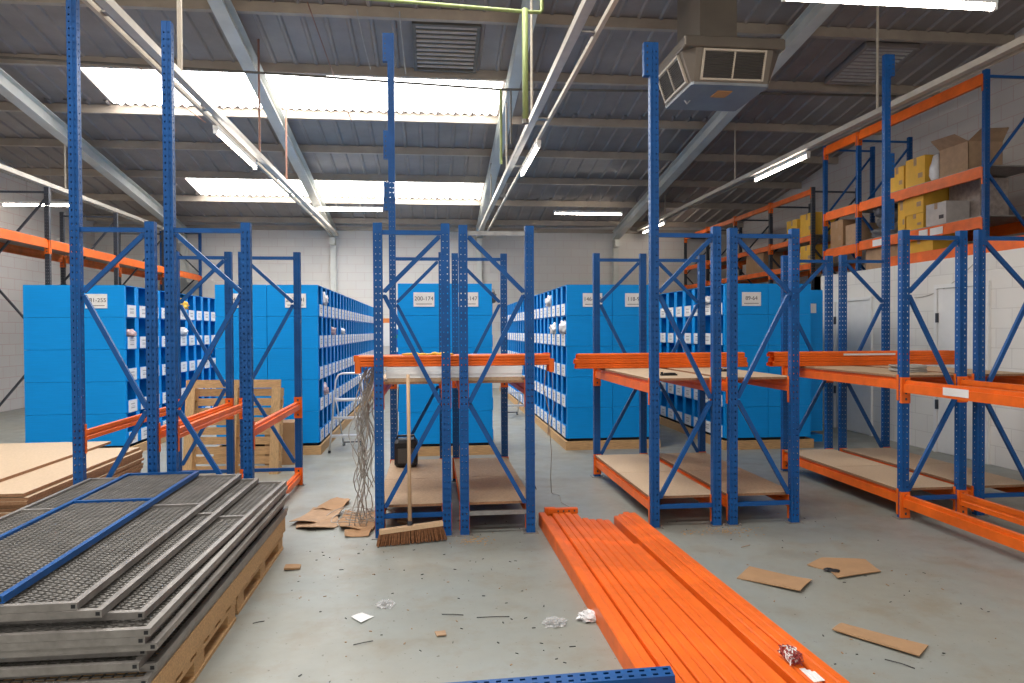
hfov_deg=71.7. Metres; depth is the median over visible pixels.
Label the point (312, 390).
bin
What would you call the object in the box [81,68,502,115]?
skylight
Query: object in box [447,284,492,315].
bin
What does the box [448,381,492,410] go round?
bin
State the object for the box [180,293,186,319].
bin
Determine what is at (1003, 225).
rack
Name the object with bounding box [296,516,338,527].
cardboard sheet
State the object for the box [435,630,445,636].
cardboard sheet
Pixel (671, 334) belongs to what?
bin
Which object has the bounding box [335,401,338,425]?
bin
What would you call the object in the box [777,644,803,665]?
plastic wrapper
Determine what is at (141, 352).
bin
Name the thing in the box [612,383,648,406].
bin
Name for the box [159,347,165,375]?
bin
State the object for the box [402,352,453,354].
strap
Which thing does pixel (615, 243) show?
trim
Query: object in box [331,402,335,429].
bin
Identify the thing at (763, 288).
bin
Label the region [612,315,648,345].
bin
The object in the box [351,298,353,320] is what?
bin
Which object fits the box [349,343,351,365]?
bin
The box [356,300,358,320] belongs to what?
bin
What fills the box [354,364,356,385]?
bin
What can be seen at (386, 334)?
notice
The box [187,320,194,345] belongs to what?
bin
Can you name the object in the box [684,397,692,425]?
bin
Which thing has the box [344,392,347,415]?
bin
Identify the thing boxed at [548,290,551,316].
bin
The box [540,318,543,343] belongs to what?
bin
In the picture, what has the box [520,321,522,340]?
bin
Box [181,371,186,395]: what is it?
bin
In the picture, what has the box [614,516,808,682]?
beam
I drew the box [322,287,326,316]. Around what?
bin
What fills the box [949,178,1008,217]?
load
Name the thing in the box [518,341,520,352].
bin
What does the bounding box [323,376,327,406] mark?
bin
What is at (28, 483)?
sheet
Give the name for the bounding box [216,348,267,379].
bin
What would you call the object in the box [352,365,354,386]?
bin
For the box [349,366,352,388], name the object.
bin
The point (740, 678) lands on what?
beam
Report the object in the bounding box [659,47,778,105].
hood
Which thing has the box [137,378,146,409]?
bin
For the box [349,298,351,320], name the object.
bin
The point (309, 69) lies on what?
beam
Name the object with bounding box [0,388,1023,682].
floor
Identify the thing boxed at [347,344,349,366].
bin
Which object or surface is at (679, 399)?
bin
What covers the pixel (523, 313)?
bin
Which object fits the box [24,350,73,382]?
bin
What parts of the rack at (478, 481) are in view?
foot plate, foot plate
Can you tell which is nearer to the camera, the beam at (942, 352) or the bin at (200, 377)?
the beam at (942, 352)
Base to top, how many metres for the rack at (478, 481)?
2.390 m
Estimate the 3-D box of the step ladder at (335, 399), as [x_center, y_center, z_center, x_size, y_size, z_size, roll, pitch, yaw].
[-2.176,0.929,9.504,0.495,1.039,0.659,0,1,-6]
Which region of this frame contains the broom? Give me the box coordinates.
[376,374,446,546]
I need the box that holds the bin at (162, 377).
[160,375,165,403]
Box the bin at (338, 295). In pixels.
[337,293,340,318]
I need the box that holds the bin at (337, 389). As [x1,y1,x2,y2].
[335,372,338,397]
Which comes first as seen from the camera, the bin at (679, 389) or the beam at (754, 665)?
the beam at (754, 665)
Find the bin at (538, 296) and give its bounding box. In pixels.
[537,294,540,318]
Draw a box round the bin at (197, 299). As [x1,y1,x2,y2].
[194,296,201,320]
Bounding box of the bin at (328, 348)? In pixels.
[327,346,331,375]
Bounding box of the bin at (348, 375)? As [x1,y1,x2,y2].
[347,367,349,390]
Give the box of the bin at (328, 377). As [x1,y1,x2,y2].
[327,375,331,404]
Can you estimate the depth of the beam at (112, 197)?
17.07 m
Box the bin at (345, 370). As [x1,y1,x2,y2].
[344,368,347,392]
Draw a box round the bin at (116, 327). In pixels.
[77,317,136,349]
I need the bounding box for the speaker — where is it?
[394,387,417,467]
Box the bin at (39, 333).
[23,318,72,349]
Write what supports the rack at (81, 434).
on the floor
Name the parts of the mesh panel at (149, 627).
rail, rail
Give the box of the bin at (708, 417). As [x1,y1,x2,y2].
[706,407,710,432]
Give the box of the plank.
[141,518,284,682]
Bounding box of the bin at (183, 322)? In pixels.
[180,320,186,345]
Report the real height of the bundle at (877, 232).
0.228 m
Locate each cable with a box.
[138,67,205,122]
[307,2,351,121]
[356,9,370,69]
[399,11,405,73]
[543,365,549,435]
[549,380,568,506]
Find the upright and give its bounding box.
[448,666,674,682]
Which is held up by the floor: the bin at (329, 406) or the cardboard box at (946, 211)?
the bin at (329, 406)
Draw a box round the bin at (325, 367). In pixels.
[322,347,327,376]
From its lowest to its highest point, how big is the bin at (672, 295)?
0.403 m
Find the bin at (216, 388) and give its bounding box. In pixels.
[216,388,267,407]
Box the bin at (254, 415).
[216,415,264,436]
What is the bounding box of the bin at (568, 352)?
[561,346,611,376]
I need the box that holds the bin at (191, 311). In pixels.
[186,295,194,319]
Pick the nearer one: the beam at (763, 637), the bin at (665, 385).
the beam at (763, 637)
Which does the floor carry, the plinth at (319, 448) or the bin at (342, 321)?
the plinth at (319, 448)
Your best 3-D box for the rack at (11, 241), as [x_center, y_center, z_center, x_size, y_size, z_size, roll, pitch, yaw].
[-7.977,-0.688,13.435,1.028,4.200,9.762,0,1,-6]
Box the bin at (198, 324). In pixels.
[195,320,201,344]
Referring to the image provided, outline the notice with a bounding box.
[383,318,389,345]
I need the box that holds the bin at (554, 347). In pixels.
[552,345,556,372]
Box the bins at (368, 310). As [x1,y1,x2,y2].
[363,303,513,395]
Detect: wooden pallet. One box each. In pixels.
[4,598,235,682]
[182,379,283,473]
[235,535,282,614]
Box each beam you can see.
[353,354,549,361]
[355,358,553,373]
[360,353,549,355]
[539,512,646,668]
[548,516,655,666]
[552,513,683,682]
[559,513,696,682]
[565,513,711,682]
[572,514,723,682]
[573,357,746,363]
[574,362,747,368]
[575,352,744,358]
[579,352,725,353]
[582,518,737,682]
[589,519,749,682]
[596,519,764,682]
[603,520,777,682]
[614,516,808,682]
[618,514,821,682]
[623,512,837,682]
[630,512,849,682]
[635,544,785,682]
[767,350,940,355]
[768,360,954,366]
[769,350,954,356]
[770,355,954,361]
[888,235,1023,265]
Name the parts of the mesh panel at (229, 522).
rail, rail, cross rail, rail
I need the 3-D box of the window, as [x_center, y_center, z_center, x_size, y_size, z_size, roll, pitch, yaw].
[-3.927,-3.527,16.172,6.490,0.239,1.300,0,1,-6]
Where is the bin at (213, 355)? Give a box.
[210,348,215,366]
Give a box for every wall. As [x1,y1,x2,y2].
[0,159,95,411]
[95,221,727,389]
[738,28,1023,283]
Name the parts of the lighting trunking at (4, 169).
hanger rod, rail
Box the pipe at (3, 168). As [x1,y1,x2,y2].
[0,163,163,229]
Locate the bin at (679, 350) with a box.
[676,344,683,352]
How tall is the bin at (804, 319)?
0.403 m
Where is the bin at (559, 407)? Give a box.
[557,403,561,433]
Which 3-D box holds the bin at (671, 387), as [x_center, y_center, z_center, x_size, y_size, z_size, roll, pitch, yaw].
[2.845,0.628,11.387,0.606,0.403,0.376,0,1,-6]
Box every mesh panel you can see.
[0,471,198,603]
[0,474,241,613]
[0,478,258,621]
[0,481,286,624]
[0,485,287,643]
[0,492,285,650]
[0,494,288,657]
[0,504,283,677]
[0,506,287,679]
[0,512,286,682]
[0,525,256,662]
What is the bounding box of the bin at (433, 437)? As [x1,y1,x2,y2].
[398,412,444,443]
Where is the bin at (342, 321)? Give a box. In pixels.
[341,319,343,343]
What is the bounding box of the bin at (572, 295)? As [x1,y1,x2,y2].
[561,285,611,315]
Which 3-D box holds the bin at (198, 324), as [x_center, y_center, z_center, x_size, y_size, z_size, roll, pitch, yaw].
[-5.490,-0.144,11.728,0.609,0.403,0.376,0,1,-6]
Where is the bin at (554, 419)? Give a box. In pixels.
[552,401,556,429]
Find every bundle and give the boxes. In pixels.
[326,367,397,527]
[870,228,881,237]
[872,203,897,217]
[876,217,897,227]
[881,222,897,233]
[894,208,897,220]
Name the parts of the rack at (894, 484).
foot plate, cable coil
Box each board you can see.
[386,369,521,374]
[386,373,521,377]
[387,365,522,370]
[387,377,521,381]
[394,324,397,353]
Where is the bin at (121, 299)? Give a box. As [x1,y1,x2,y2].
[77,285,136,317]
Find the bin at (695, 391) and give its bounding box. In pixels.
[693,388,697,399]
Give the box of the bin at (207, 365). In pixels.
[203,344,209,368]
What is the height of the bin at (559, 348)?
0.403 m
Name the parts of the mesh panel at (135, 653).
rail, rail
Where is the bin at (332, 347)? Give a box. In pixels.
[331,346,334,373]
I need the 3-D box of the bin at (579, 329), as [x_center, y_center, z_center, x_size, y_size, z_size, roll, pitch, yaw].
[0.995,-0.145,9.527,0.626,0.403,0.376,0,1,-6]
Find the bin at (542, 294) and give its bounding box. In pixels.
[540,293,543,317]
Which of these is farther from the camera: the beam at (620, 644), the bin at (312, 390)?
the bin at (312, 390)
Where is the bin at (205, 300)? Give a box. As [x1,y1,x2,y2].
[202,297,208,320]
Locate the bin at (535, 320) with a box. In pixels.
[534,319,536,342]
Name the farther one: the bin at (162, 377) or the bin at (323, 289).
the bin at (162, 377)
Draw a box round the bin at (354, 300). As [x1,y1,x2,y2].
[354,300,355,320]
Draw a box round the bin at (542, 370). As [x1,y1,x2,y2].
[540,369,543,394]
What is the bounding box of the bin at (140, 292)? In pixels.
[136,287,144,317]
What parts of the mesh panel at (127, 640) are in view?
rail, rail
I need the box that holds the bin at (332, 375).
[331,373,334,401]
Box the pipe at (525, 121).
[366,0,543,124]
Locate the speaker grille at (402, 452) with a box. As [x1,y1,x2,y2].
[398,448,413,463]
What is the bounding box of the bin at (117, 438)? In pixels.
[86,410,137,445]
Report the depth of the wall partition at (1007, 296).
9.11 m
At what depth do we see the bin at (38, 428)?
8.85 m
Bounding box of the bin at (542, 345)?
[540,343,543,368]
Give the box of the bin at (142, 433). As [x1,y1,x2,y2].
[138,408,146,440]
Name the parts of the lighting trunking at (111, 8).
cross plate, hanger rod, fluorescent light, hanger rod, hanger rod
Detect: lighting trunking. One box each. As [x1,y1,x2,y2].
[0,121,163,230]
[81,0,337,235]
[476,0,618,236]
[636,5,1023,230]
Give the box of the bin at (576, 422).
[562,406,612,438]
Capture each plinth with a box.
[100,437,165,450]
[214,390,373,455]
[418,442,494,455]
[499,387,659,449]
[659,414,813,449]
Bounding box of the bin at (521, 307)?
[520,302,522,320]
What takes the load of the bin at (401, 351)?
on the bin at (420, 394)
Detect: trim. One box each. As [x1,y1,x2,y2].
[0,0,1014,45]
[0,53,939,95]
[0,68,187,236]
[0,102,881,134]
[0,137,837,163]
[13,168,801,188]
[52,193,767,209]
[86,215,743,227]
[93,224,726,234]
[177,227,187,293]
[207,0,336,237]
[329,228,336,291]
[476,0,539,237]
[476,230,481,283]
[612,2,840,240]
[612,231,619,284]
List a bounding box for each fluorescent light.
[1,155,68,206]
[313,206,382,211]
[553,193,622,215]
[781,0,997,11]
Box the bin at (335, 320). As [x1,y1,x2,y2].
[334,319,337,344]
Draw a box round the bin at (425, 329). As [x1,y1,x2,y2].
[397,316,443,347]
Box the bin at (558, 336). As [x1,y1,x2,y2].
[556,316,561,345]
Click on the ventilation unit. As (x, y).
(709, 68)
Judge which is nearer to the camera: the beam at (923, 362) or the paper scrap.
the paper scrap
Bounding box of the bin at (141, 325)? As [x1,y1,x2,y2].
[137,318,145,348]
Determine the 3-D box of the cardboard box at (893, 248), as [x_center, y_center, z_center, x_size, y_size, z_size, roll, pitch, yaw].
[6.091,-1.299,10.919,0.442,0.492,0.420,0,1,-6]
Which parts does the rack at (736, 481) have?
foot plate, foot plate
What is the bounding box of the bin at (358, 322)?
[358,322,360,341]
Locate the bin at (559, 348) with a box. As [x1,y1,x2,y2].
[557,345,561,374]
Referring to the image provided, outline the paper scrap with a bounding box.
[351,613,373,621]
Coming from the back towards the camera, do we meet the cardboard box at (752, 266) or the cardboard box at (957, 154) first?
the cardboard box at (752, 266)
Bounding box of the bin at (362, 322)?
[362,322,363,340]
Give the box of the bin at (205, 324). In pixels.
[202,321,209,343]
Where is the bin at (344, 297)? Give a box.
[343,295,346,319]
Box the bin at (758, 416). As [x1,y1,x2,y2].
[721,407,767,437]
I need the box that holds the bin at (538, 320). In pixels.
[537,319,540,342]
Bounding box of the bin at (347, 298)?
[346,296,349,319]
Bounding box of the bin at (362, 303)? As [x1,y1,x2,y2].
[362,303,363,321]
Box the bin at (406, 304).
[397,283,443,315]
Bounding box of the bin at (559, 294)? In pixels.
[556,287,561,315]
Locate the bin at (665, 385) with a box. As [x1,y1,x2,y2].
[660,381,667,391]
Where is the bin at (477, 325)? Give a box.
[447,316,492,346]
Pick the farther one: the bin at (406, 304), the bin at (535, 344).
the bin at (535, 344)
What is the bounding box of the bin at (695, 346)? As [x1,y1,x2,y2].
[693,344,705,351]
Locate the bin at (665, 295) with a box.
[660,293,667,317]
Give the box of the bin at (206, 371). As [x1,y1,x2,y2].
[203,368,209,388]
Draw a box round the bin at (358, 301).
[358,301,359,321]
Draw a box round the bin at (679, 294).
[676,290,683,316]
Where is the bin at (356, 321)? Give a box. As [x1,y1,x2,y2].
[356,321,358,341]
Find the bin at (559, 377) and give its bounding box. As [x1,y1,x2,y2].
[557,374,561,404]
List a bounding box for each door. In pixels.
[833,296,872,435]
[933,280,990,463]
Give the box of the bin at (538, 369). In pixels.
[537,367,540,391]
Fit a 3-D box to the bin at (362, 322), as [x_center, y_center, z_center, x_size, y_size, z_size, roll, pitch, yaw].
[-3.450,-0.205,14.895,0.646,0.403,0.376,0,1,-6]
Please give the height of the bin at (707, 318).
0.403 m
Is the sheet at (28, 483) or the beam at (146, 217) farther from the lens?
the beam at (146, 217)
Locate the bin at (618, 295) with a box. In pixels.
[612,285,648,314]
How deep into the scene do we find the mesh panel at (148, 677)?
2.75 m
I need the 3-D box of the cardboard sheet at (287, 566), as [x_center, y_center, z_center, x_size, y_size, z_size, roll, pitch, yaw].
[-1.461,1.503,4.715,0.104,0.022,0.080,-1,1,-12]
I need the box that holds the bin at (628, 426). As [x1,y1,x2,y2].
[612,406,648,437]
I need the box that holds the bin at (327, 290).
[326,288,330,317]
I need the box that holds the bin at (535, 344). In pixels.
[534,343,536,366]
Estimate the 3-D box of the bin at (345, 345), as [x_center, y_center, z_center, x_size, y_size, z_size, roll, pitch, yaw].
[-3.108,0.247,11.880,0.646,0.403,0.376,0,1,-6]
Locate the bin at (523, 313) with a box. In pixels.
[522,299,524,319]
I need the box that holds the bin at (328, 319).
[327,318,330,346]
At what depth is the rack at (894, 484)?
5.91 m
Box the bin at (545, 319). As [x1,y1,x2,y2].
[544,318,547,343]
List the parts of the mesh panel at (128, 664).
rail, rail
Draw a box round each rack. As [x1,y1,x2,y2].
[0,187,201,406]
[66,0,234,484]
[161,20,305,493]
[372,33,454,539]
[451,225,538,536]
[590,42,725,528]
[659,228,803,525]
[684,187,858,289]
[779,230,1023,551]
[823,69,1023,275]
[838,54,1023,516]
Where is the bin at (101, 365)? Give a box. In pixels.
[78,349,137,381]
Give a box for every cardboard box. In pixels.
[265,419,294,464]
[746,252,782,273]
[787,219,799,240]
[800,212,835,236]
[800,244,833,263]
[831,219,864,247]
[846,223,878,244]
[866,247,881,269]
[888,244,897,256]
[891,165,905,192]
[898,201,905,230]
[905,188,948,216]
[906,155,933,187]
[906,212,925,229]
[907,233,957,252]
[926,200,969,226]
[931,127,1008,177]
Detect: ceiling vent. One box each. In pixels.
[412,21,480,72]
[825,41,919,85]
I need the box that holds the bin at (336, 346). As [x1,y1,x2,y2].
[334,345,338,371]
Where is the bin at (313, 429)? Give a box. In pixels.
[268,409,323,442]
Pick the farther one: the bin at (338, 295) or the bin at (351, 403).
the bin at (351, 403)
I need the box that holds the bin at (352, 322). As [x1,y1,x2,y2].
[351,321,353,342]
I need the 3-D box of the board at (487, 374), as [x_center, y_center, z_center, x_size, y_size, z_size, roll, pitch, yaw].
[-0.504,0.259,6.024,1.056,0.028,1.024,0,1,-6]
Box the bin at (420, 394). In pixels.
[398,384,438,411]
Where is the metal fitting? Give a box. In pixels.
[660,372,676,375]
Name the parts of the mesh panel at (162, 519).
rail, rail, cross rail, rail, rail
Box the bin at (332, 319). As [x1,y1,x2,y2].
[330,318,334,345]
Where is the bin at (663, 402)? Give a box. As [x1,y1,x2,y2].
[660,391,667,416]
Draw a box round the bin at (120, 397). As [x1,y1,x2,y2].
[78,380,137,413]
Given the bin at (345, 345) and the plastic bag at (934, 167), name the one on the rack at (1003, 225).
the plastic bag at (934, 167)
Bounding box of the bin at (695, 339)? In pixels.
[693,316,697,343]
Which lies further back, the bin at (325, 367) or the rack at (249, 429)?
the bin at (325, 367)
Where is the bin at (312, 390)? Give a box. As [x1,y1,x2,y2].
[268,378,323,410]
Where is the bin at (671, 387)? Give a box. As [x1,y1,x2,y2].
[668,383,675,393]
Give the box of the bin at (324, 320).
[322,317,326,346]
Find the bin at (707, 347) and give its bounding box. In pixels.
[705,345,709,351]
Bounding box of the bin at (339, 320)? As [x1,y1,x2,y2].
[338,319,340,344]
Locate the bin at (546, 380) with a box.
[544,370,547,396]
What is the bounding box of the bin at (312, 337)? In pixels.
[267,317,322,347]
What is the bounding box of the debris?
[291,510,995,682]
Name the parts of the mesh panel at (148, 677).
rail, rail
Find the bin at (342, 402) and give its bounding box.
[341,394,344,419]
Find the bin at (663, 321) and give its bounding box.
[660,318,667,342]
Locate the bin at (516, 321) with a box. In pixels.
[516,321,517,340]
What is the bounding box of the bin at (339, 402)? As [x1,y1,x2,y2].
[338,396,341,420]
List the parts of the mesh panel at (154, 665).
rail, rail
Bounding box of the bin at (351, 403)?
[350,388,352,411]
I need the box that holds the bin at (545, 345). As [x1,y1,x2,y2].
[544,344,547,369]
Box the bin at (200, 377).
[195,370,202,388]
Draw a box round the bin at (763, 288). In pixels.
[721,284,767,314]
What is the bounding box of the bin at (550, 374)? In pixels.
[548,371,552,398]
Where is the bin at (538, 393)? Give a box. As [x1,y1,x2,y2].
[537,391,540,416]
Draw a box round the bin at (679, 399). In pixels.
[676,395,683,422]
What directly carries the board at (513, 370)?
on the board at (487, 374)
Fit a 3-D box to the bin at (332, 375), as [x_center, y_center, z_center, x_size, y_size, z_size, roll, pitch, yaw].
[-2.936,0.676,10.377,0.646,0.403,0.376,0,1,-6]
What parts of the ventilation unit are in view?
grille frame, panel, grille frame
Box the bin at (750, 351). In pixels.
[721,345,767,372]
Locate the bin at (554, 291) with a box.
[552,288,557,316]
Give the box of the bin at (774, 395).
[768,377,810,406]
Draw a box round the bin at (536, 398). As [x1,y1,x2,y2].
[535,390,537,413]
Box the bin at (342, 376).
[341,369,344,394]
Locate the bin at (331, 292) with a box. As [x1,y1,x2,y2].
[330,290,334,317]
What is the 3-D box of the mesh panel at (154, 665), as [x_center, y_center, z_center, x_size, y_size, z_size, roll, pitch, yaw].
[-2.124,1.254,3.922,1.229,0.029,2.488,0,1,-6]
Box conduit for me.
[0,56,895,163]
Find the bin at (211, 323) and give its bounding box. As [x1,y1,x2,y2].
[209,321,214,343]
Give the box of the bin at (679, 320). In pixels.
[676,317,683,341]
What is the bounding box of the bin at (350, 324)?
[349,320,351,342]
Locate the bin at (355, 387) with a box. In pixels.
[354,385,356,406]
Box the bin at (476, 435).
[448,411,493,442]
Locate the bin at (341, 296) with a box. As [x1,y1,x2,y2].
[340,294,343,319]
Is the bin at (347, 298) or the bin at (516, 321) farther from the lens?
the bin at (516, 321)
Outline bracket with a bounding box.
[544,507,577,515]
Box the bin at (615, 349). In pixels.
[612,346,648,352]
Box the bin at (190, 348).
[187,345,194,370]
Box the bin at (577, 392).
[562,376,611,407]
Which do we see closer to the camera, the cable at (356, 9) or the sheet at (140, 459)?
the sheet at (140, 459)
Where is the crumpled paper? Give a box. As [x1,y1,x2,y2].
[576,609,595,622]
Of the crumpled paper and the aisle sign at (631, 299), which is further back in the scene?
the aisle sign at (631, 299)
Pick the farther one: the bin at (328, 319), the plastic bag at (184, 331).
the plastic bag at (184, 331)
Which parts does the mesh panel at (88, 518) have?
rail, cross rail, rail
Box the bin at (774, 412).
[768,406,810,436]
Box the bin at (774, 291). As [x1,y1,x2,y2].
[763,284,810,314]
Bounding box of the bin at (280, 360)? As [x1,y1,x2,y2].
[268,348,322,379]
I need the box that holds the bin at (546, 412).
[544,396,548,422]
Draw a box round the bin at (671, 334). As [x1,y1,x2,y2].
[668,317,675,342]
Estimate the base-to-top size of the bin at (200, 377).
0.403 m
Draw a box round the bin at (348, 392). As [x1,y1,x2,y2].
[347,390,349,413]
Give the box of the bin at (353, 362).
[352,343,354,364]
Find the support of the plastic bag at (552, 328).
in the bin at (554, 319)
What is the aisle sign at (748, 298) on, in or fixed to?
attached to the bin at (763, 288)
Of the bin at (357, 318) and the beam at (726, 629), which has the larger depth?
the bin at (357, 318)
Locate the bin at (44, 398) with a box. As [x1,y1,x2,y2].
[24,382,73,414]
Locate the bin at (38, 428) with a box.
[25,414,71,442]
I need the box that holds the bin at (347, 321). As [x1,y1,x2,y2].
[346,320,349,343]
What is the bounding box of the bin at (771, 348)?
[768,345,808,374]
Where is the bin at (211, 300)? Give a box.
[209,298,214,320]
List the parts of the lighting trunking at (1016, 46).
fluorescent light, hanger rod, hanger rod, fluorescent light, hanger rod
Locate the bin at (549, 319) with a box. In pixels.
[548,317,551,343]
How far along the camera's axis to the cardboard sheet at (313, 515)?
6.03 m
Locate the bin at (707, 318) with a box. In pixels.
[705,315,709,344]
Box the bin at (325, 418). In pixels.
[323,406,327,437]
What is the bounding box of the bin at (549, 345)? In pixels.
[548,344,551,357]
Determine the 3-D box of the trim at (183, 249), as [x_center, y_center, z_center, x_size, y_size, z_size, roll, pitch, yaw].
[-8.499,-0.811,18.306,0.140,4.300,0.300,0,1,-6]
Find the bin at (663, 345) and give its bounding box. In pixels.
[660,342,667,352]
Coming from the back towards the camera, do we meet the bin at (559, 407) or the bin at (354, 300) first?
the bin at (354, 300)
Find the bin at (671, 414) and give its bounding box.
[668,393,675,419]
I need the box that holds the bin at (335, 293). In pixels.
[334,292,337,318]
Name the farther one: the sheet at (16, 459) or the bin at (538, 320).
the bin at (538, 320)
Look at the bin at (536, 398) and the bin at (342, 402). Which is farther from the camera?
the bin at (536, 398)
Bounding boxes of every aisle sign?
[85,294,106,307]
[285,294,305,307]
[413,292,433,306]
[458,292,477,306]
[583,293,601,306]
[625,293,638,306]
[742,292,760,305]
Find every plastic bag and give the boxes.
[126,329,136,335]
[180,298,189,308]
[181,327,187,334]
[323,292,328,304]
[323,382,328,394]
[331,327,335,334]
[545,295,551,306]
[549,322,555,333]
[559,320,565,333]
[705,296,709,303]
[929,153,938,179]
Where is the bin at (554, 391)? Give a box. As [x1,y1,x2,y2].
[552,373,556,401]
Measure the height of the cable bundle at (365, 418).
1.316 m
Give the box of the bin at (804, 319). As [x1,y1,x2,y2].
[768,314,810,344]
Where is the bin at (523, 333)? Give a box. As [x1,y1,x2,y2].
[522,320,524,340]
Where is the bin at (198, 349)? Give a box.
[195,345,202,369]
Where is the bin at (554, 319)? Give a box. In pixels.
[552,317,556,344]
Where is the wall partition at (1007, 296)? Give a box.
[814,248,1023,470]
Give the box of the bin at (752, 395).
[721,383,767,406]
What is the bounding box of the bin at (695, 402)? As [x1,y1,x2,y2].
[693,399,697,426]
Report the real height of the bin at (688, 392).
0.403 m
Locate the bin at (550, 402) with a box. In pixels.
[548,398,552,425]
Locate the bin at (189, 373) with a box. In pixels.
[187,370,194,379]
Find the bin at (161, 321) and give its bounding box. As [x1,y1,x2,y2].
[159,319,164,346]
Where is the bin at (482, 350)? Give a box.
[447,347,491,353]
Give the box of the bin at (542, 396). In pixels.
[541,394,544,419]
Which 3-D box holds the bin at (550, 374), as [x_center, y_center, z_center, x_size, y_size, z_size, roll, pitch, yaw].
[0.872,0.650,10.673,0.626,0.403,0.376,0,1,-6]
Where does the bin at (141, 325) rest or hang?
on the bin at (141, 352)
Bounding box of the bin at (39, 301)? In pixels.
[23,285,72,317]
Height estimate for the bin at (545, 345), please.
0.403 m
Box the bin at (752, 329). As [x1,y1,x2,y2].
[721,314,767,344]
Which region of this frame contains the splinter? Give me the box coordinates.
[885,659,914,668]
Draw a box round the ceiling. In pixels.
[0,0,1023,222]
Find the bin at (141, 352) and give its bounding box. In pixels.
[137,348,145,378]
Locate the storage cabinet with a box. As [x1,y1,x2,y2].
[805,290,822,441]
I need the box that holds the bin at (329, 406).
[327,403,330,433]
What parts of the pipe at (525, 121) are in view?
drop leg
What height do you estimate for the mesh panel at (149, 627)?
0.029 m
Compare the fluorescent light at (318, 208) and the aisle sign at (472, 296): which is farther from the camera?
the fluorescent light at (318, 208)
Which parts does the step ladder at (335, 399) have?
leg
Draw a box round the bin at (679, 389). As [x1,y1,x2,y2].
[676,385,683,395]
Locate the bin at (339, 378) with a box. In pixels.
[338,370,341,396]
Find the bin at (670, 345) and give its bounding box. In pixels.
[668,343,675,352]
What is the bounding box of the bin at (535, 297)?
[534,295,536,318]
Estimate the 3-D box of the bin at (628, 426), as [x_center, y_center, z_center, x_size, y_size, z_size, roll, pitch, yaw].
[1.627,1.069,9.617,0.622,0.403,0.376,0,1,-6]
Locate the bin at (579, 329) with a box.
[561,315,611,345]
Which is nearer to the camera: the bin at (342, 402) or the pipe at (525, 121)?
the pipe at (525, 121)
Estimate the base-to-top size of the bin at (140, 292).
0.403 m
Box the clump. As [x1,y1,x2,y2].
[823,567,839,571]
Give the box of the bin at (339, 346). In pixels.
[338,345,341,370]
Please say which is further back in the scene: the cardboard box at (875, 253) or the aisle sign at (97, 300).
the cardboard box at (875, 253)
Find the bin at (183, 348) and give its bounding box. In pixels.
[181,346,186,371]
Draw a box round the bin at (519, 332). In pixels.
[518,321,520,340]
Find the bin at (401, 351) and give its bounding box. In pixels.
[398,348,443,354]
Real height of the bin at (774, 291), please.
0.403 m
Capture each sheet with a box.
[0,441,110,481]
[0,447,139,496]
[0,450,142,501]
[0,453,141,504]
[0,455,142,507]
[0,458,143,511]
[0,462,140,516]
[112,463,142,477]
[119,466,142,476]
[284,564,300,569]
[289,507,343,521]
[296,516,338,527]
[314,497,350,509]
[339,510,374,529]
[344,526,372,536]
[397,518,407,524]
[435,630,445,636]
[737,566,811,590]
[807,557,880,577]
[832,623,927,655]
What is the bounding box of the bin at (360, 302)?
[360,302,361,321]
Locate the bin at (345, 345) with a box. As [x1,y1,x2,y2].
[344,344,346,367]
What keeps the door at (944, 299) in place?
in the wall partition at (1007, 296)
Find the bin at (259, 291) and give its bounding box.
[215,285,267,316]
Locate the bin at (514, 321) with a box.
[514,321,515,339]
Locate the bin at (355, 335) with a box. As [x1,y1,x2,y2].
[354,321,356,342]
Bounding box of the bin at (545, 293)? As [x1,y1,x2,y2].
[544,291,549,317]
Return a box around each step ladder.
[328,372,365,452]
[508,392,524,414]
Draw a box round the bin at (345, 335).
[344,320,346,343]
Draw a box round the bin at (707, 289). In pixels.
[705,286,709,315]
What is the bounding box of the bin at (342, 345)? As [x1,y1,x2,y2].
[341,344,344,369]
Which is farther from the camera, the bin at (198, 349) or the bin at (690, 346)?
the bin at (198, 349)
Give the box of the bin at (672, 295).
[668,292,675,316]
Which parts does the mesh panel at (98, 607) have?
rail, rail, cross rail, rail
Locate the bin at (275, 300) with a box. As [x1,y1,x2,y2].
[267,285,322,316]
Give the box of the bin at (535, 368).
[534,366,536,390]
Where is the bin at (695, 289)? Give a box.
[693,288,696,315]
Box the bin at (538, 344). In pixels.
[537,343,540,367]
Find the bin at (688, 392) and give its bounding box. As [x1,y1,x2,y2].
[684,386,692,398]
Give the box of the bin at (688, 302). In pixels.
[684,289,692,316]
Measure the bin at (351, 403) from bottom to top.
0.403 m
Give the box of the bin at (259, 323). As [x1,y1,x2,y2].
[215,317,266,348]
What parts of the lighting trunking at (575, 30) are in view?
hanger rod, hanger rod, fluorescent light, hanger rod, cross plate, cross plate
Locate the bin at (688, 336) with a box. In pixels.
[684,317,692,343]
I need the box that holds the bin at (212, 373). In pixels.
[210,367,215,388]
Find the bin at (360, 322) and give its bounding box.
[360,322,362,341]
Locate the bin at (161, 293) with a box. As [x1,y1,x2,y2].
[159,290,164,318]
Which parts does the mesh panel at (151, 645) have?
rail, rail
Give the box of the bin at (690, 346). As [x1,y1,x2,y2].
[684,344,692,352]
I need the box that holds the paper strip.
[799,668,824,681]
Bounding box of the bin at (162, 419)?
[160,403,165,425]
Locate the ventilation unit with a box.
[659,0,784,110]

